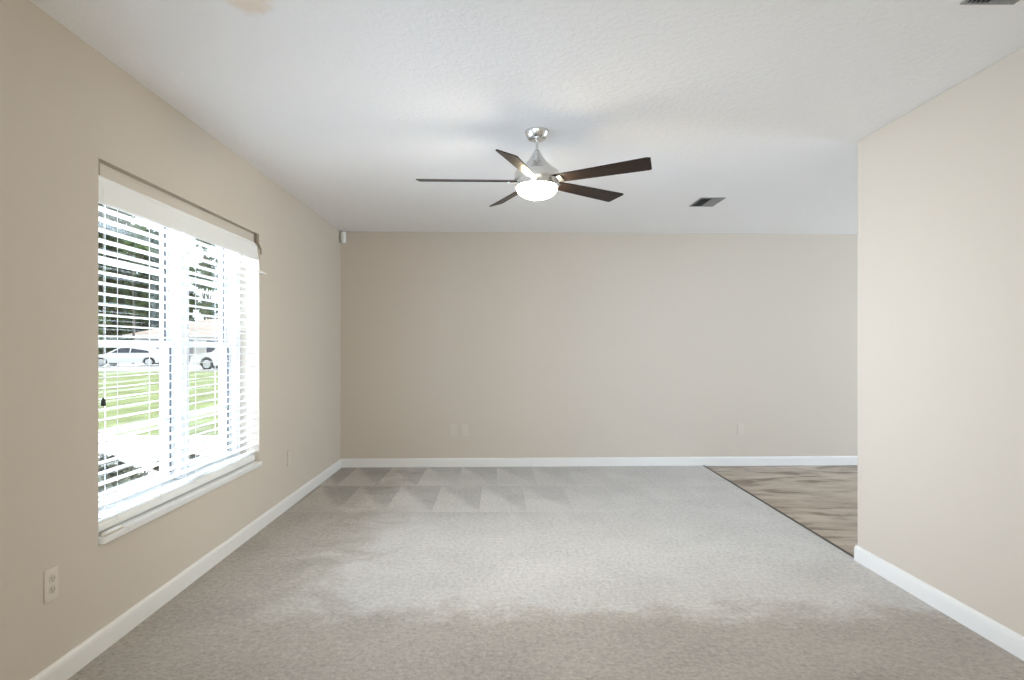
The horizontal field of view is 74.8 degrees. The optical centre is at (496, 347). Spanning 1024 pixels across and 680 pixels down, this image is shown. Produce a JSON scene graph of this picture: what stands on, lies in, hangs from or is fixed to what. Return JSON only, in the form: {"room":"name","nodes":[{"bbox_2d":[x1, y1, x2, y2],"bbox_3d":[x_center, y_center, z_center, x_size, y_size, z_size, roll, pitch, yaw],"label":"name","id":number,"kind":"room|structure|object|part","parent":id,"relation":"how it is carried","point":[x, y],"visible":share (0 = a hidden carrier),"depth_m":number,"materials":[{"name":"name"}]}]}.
{"room":"empty living room","nodes":[
{"label":"empty living room","id":0,"kind":"room"},
{"bbox_2d":[0,0,340,679],"bbox_3d":[-1.749,0.020,2.165,0.262,2.440,9.530,0,0,0],"label":"wall","id":1,"kind":"structure","parent":0,"point":[65,107],"depth_m":2.63,"materials":[{"name":"beige paint"}]},
{"bbox_2d":[44,565,57,603],"bbox_3d":[-1.613,0.857,2.427,0.010,0.117,0.072,0,0,0],"label":"wall outlet","id":2,"kind":"object","parent":1,"relation":"attached to","point":[50,575],"visible":1,"depth_m":2.42,"materials":[{"name":"beige plastic"}]},
{"bbox_2d":[49,585,55,593],"bbox_3d":[-1.610,0.876,2.427,0.002,0.027,0.033,0,0,0],"label":"socket","id":3,"kind":"object","parent":2,"relation":"attached to","point":[52,588],"depth_m":2.42,"materials":[{"name":"grey plastic"}]},
{"bbox_2d":[49,574,55,582],"bbox_3d":[-1.610,0.838,2.427,0.002,0.027,0.033,0,0,0],"label":"socket","id":4,"kind":"object","parent":2,"relation":"attached to","point":[52,577],"depth_m":2.42,"materials":[{"name":"grey plastic"}]},
{"bbox_2d":[98,226,261,544],"bbox_3d":[-1.732,0.016,3.647,0.267,1.572,1.854,0,0,0],"label":"window","id":5,"kind":"structure","parent":1,"relation":"in","point":[151,514],"depth_m":3.70,"materials":[{"name":"white plastic"}]},
{"bbox_2d":[100,525,123,535],"bbox_3d":[-1.619,0.768,2.820,0.038,0.011,0.158,0,0,0],"label":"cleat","id":6,"kind":"object","parent":5,"relation":"on","point":[116,528],"visible":1,"depth_m":2.80,"materials":[{"name":"beige plastic"}]},
{"bbox_3d":[-1.828,-0.360,3.232,0.028,0.720,0.935,0,0,0],"label":"sash","id":7,"kind":"part","parent":5,"relation":"part of","materials":[{"name":"grey plastic"}]},
{"bbox_3d":[-1.798,0.347,3.232,0.028,0.765,0.935,0,0,0],"label":"sash","id":8,"kind":"part","parent":5,"relation":"part of","materials":[{"name":"grey plastic"}]},
{"bbox_3d":[-1.661,0.788,3.648,0.127,0.028,1.852,0,0,0],"label":"sill","id":9,"kind":"part","parent":5,"relation":"part of","materials":[{"name":"white stone"}]},
{"bbox_2d":[98,159,266,532],"bbox_3d":[-1.639,0.000,3.672,0.108,1.540,1.888,0,0,0],"label":"window blind","id":10,"kind":"object","parent":5,"relation":"attached to","point":[117,190],"visible":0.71,"depth_m":3.34,"materials":[{"name":"beige plastic"}]},
{"bbox_3d":[-1.623,-0.226,2.760,0.003,0.868,0.003,0,0,0],"label":"lift cord","id":11,"kind":"part","parent":10,"relation":"part of","materials":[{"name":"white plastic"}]},
{"bbox_3d":[-1.665,0.027,2.892,0.056,1.434,0.002,0,0,0],"label":"ladder cord","id":12,"kind":"part","parent":10,"relation":"part of","materials":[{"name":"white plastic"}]},
{"bbox_3d":[-1.665,0.027,3.262,0.056,1.434,0.002,0,0,0],"label":"ladder cord","id":13,"kind":"part","parent":10,"relation":"part of","materials":[{"name":"white fabric"}]},
{"bbox_3d":[-1.665,0.747,3.640,0.051,0.046,1.816,0,0,0],"label":"rail","id":14,"kind":"part","parent":10,"relation":"part of","materials":[{"name":"white plastic"}]},
{"bbox_3d":[-1.665,0.027,3.642,0.056,1.434,0.002,0,0,0],"label":"ladder cord","id":15,"kind":"part","parent":10,"relation":"part of","materials":[{"name":"white fabric"}]},
{"bbox_3d":[-1.828,-0.360,4.143,0.028,0.720,0.685,0,0,0],"label":"sash","id":16,"kind":"part","parent":5,"relation":"part of","materials":[{"name":"grey plastic"}]},
{"bbox_3d":[-1.798,0.347,4.143,0.028,0.765,0.685,0,0,0],"label":"sash","id":17,"kind":"part","parent":5,"relation":"part of","materials":[{"name":"grey plastic"}]},
{"bbox_2d":[30,459,341,679],"bbox_3d":[-1.611,1.200,2.165,0.014,0.100,9.530,0,0,0],"label":"baseboard","id":18,"kind":"structure","parent":1,"relation":"attached to","point":[69,664],"depth_m":3.19,"materials":[{"name":"white paint"}]},
{"bbox_2d":[287,450,290,465],"bbox_3d":[-1.613,0.857,5.200,0.010,0.117,0.072,0,0,0],"label":"wall outlet","id":19,"kind":"object","parent":1,"relation":"attached to","point":[289,451],"visible":1,"depth_m":5.18,"materials":[{"name":"beige plastic"}]},
{"bbox_2d":[340,232,345,242],"bbox_3d":[-1.582,-1.132,6.894,0.059,0.112,0.064,0,0,-45],"label":"sensor","id":20,"kind":"object","parent":1,"relation":"attached to","point":[342,234],"visible":1,"depth_m":6.87,"materials":[{"name":"white plastic"}]},
{"bbox_2d":[29,0,1023,233],"bbox_3d":[2.885,-1.300,2.390,9.530,0.200,10.280,0,0,0],"label":"ceiling","id":21,"kind":"structure","parent":0,"point":[764,107],"depth_m":3.14,"materials":[{"name":"paint"}]},
{"bbox_2d":[416,127,651,206],"bbox_3d":[0.167,-1.010,3.715,1.237,0.380,1.279,0,0,0],"label":"ceiling fan","id":22,"kind":"object","parent":21,"relation":"hanging from","point":[536,179],"visible":1,"depth_m":3.63,"materials":[{"name":"brown wood"}]},
{"bbox_3d":[-0.157,-0.920,3.693,0.587,0.006,0.108,0,19,-3],"label":"blade","id":23,"kind":"part","parent":22,"relation":"part of","materials":[{"name":"brown wood"}]},
{"bbox_3d":[0.088,-0.920,4.064,0.108,0.006,0.587,-20,7,-19],"label":"blade","id":24,"kind":"part","parent":22,"relation":"part of","materials":[{"name":"brown wood"}]},
{"bbox_3d":[0.118,-0.905,3.346,0.108,0.006,0.587,20,7,14],"label":"blade","id":25,"kind":"part","parent":22,"relation":"part of","materials":[{"name":"brown wood"}]},
{"bbox_3d":[0.221,-0.858,3.710,0.228,0.075,0.228,0,0,0],"label":"lamp shade","id":26,"kind":"part","parent":22,"relation":"part of","materials":[{"name":"white glass"}]},
{"bbox_3d":[0.317,-0.915,3.644,0.092,0.004,0.060,0,-19,34],"label":"blade arm","id":27,"kind":"part","parent":22,"relation":"part of"},
{"bbox_3d":[0.517,-0.920,3.946,0.587,0.006,0.108,0,-19,-38],"label":"blade","id":28,"kind":"part","parent":22,"relation":"part of","materials":[{"name":"brown wood"}]},
{"bbox_3d":[0.536,-0.920,3.501,0.587,0.006,0.108,0,-19,33],"label":"blade","id":29,"kind":"part","parent":22,"relation":"part of","materials":[{"name":"brown wood"}]},
{"bbox_2d":[689,198,724,206],"bbox_3d":[1.730,-1.194,5.520,0.200,0.012,0.320,0,0,0],"label":"ceiling vent","id":30,"kind":"object","parent":21,"relation":"in","point":[702,202],"visible":1,"depth_m":5.51,"materials":[{"name":"grey metal"}]},
{"bbox_2d":[960,0,1019,4],"bbox_3d":[1.706,-1.194,2.172,0.188,0.012,0.325,0,0,0],"label":"ceiling vent","id":31,"kind":"object","parent":21,"relation":"in","point":[964,2],"visible":1,"depth_m":2.32,"materials":[{"name":"grey metal"}]},
{"bbox_2d":[68,465,1023,679],"bbox_3d":[2.941,1.300,2.330,9.118,0.120,9.861,0,0,0],"label":"floor","id":32,"kind":"structure","parent":0,"point":[534,572],"depth_m":3.41,"materials":[{"name":"carpet"}]},
{"bbox_2d":[703,465,853,557],"bbox_3d":[2.142,1.248,5.478,0.018,0.024,3.127,0,0,1],"label":"trim","id":33,"kind":"structure","parent":32,"relation":"on","point":[825,539],"depth_m":4.87,"materials":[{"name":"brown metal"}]},
{"bbox_2d":[341,231,857,458],"bbox_3d":[2.885,0.020,7.204,9.543,2.440,0.250,0,0,-2],"label":"wall","id":34,"kind":"structure","parent":0,"point":[544,345],"depth_m":7.02,"materials":[{"name":"beige paint"}]},
{"bbox_2d":[450,425,456,435],"bbox_3d":[-0.455,0.862,6.963,0.072,0.117,0.010,0,0,-2],"label":"wall outlet","id":35,"kind":"object","parent":34,"relation":"attached to","point":[453,428],"visible":1,"depth_m":6.96,"materials":[{"name":"beige plastic"}]},
{"bbox_2d":[461,425,467,435],"bbox_3d":[-0.335,0.862,6.965,0.072,0.117,0.015,0,0,-2],"label":"wall plate","id":36,"kind":"object","parent":34,"relation":"attached to","point":[464,428],"visible":1,"depth_m":6.96,"materials":[{"name":"beige plastic"}]},
{"bbox_2d":[342,456,857,467],"bbox_3d":[2.948,1.200,7.074,9.109,0.100,0.014,0,0,-2],"label":"baseboard","id":37,"kind":"structure","parent":34,"relation":"attached to","point":[744,460],"depth_m":7.00,"materials":[{"name":"white paint"}]},
{"bbox_2d":[737,424,743,434],"bbox_3d":[2.570,0.862,7.063,0.072,0.117,0.010,0,0,-2],"label":"wall outlet","id":38,"kind":"object","parent":34,"relation":"attached to","point":[740,427],"visible":1,"depth_m":7.06,"materials":[{"name":"beige plastic"}]},
{"bbox_2d":[858,47,1023,635],"bbox_3d":[2.157,0.020,0.650,0.120,2.440,6.500,0,0,0],"label":"wall","id":39,"kind":"structure","parent":0,"point":[941,184],"depth_m":3.11,"materials":[{"name":"beige paint"}]},
{"bbox_2d":[854,545,1023,660],"bbox_3d":[2.150,1.200,0.657,0.134,0.100,6.514,0,0,0],"label":"baseboard","id":40,"kind":"structure","parent":39,"relation":"attached to","point":[1011,641],"depth_m":3.10,"materials":[{"name":"white paint"}]},
{"label":"outside","id":41,"kind":"structure","parent":0,"visible":0},
{"bbox_2d":[98,372,218,434],"bbox_3d":[-45.945,1.440,42.500,88.110,0.100,135.000,0,0,0],"label":"lawn","id":42,"kind":"structure","parent":41,"point":[131,380],"depth_m":18.26,"materials":[{"name":"green plant"}]},
{"bbox_2d":[98,310,104,353],"bbox_3d":[-38.363,-1.933,58.907,7.061,7.850,6.542,0,0,30],"label":"tree","id":43,"kind":"object","parent":42,"relation":"on","point":[100,319],"visible":0.02,"depth_m":60.21,"materials":[{"name":"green plant"}]},
{"bbox_2d":[98,272,144,339],"bbox_3d":[-57.974,-4.675,102.051,13.925,15.941,14.136,0,0,0],"label":"tree","id":44,"kind":"object","parent":42,"relation":"on","point":[113,330],"visible":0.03,"depth_m":98.25,"materials":[{"name":"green plant"}]},
{"bbox_2d":[98,203,153,353],"bbox_3d":[-41.840,-7.533,69.973,10.100,19.834,9.313,0,0,17],"label":"tree","id":45,"kind":"object","parent":42,"relation":"on","point":[111,279],"visible":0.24,"depth_m":69.42,"materials":[{"name":"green plant"}]},
{"bbox_2d":[125,228,199,332],"bbox_3d":[-42.415,-6.700,84.460,9.913,17.453,9.498,0,0,0],"label":"tree","id":46,"kind":"object","parent":42,"relation":"on","point":[153,314],"visible":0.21,"depth_m":82.34,"materials":[{"name":"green plant"}]},
{"bbox_2d":[122,319,218,362],"bbox_3d":[-23.800,-0.660,64.985,18.860,4.200,11.230,0,0,0],"label":"house","id":47,"kind":"structure","parent":42,"relation":"on","point":[154,332],"depth_m":60.01,"materials":[{"name":"grey"}]},
{"bbox_3d":[-25.100,-0.035,59.943,1.800,1.190,0.025,0,0,0],"label":"pane","id":48,"kind":"part","parent":47,"relation":"part of","materials":[{"name":"glass"}]},
{"bbox_2d":[189,239,218,319],"bbox_3d":[-42.013,-10.052,95.149,5.753,22.988,9.019,0,0,0],"label":"tree","id":49,"kind":"object","parent":42,"relation":"on","point":[203,264],"visible":0.08,"depth_m":94.96,"materials":[{"name":"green plant"}]},
{"bbox_2d":[193,270,218,318],"bbox_3d":[-33.608,-3.873,77.666,3.354,10.634,3.072,0,0,0],"label":"tree","id":50,"kind":"object","parent":42,"relation":"on","point":[204,303],"visible":0.53,"depth_m":77.50,"materials":[{"name":"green plant"}]},
{"bbox_2d":[210,274,218,318],"bbox_3d":[-35.847,-5.063,94.171,10.840,13.013,8.949,0,0,0],"label":"tree","id":51,"kind":"object","parent":42,"relation":"on","point":[217,275],"visible":0.02,"depth_m":93.22,"materials":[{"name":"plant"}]},
{"bbox_3d":[-3.250,1.420,4.575,2.700,0.120,5.150,0,0,0],"label":"garden bed","id":52,"kind":"object","parent":42,"relation":"on","visible":0},
{"bbox_2d":[98,454,124,475],"bbox_3d":[-3.836,1.187,6.301,0.700,0.412,0.699,0,0,0],"label":"shrub","id":53,"kind":"object","parent":52,"relation":"on","point":[102,456],"visible":0.03,"depth_m":6.40,"materials":[{"name":"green plant"}]},
{"bbox_2d":[98,461,147,492],"bbox_3d":[-3.262,1.159,5.557,0.685,0.469,0.713,0,0,0],"label":"shrub","id":54,"kind":"object","parent":52,"relation":"on","point":[100,467],"visible":0.19,"depth_m":5.58,"materials":[{"name":"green plant"}]},
{"bbox_2d":[98,469,152,497],"bbox_3d":[-2.740,1.146,4.896,0.712,0.494,0.701,0,0,0],"label":"shrub","id":55,"kind":"object","parent":52,"relation":"on","point":[130,478],"visible":0.03,"depth_m":4.92,"materials":[{"name":"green plant"}]},
{"bbox_2d":[146,454,208,476],"bbox_3d":[-2.906,1.195,6.240,0.690,0.396,0.708,0,0,0],"label":"shrub","id":56,"kind":"object","parent":52,"relation":"on","point":[192,456],"visible":0.02,"depth_m":6.27,"materials":[{"name":"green plant"}]},
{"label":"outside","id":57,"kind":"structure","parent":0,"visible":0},
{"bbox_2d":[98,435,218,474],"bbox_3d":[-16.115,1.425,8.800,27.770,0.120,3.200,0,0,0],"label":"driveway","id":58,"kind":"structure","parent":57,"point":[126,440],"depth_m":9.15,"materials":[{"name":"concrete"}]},
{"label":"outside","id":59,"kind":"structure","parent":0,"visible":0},
{"bbox_2d":[106,363,192,364],"bbox_3d":[-29.000,1.420,56.300,38.000,0.120,7.400,0,0,0],"label":"forecourt","id":60,"kind":"structure","parent":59,"point":[107,363],"depth_m":53.60,"materials":[{"name":"concrete"}]},
{"bbox_2d":[118,223,156,363],"bbox_3d":[-29.472,-4.421,54.519,2.866,11.726,2.594,0,0,0],"label":"tree","id":61,"kind":"object","parent":60,"relation":"on","point":[132,234],"visible":0.58,"depth_m":54.48,"materials":[{"name":"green plant"}]},
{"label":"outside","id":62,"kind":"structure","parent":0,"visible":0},
{"bbox_2d":[98,365,218,371],"bbox_3d":[-40.000,1.430,45.500,100.000,0.120,14.000,0,0,0],"label":"street","id":63,"kind":"structure","parent":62,"point":[154,368],"depth_m":41.73,"materials":[{"name":"white asphalt"}]},
{"bbox_2d":[98,348,159,365],"bbox_3d":[-27.306,0.650,50.000,5.688,1.440,1.838,0,0,-2],"label":"car","id":64,"kind":"object","parent":63,"relation":"on","point":[112,361],"visible":0.57,"depth_m":49.13,"materials":[{"name":"white paint"}]},
{"bbox_2d":[190,348,218,369],"bbox_3d":[-16.005,0.506,41.200,4.914,1.728,1.838,0,0,-4],"label":"car","id":65,"kind":"object","parent":63,"relation":"on","point":[199,358],"visible":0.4,"depth_m":40.20,"materials":[{"name":"white paint"}]}
]}

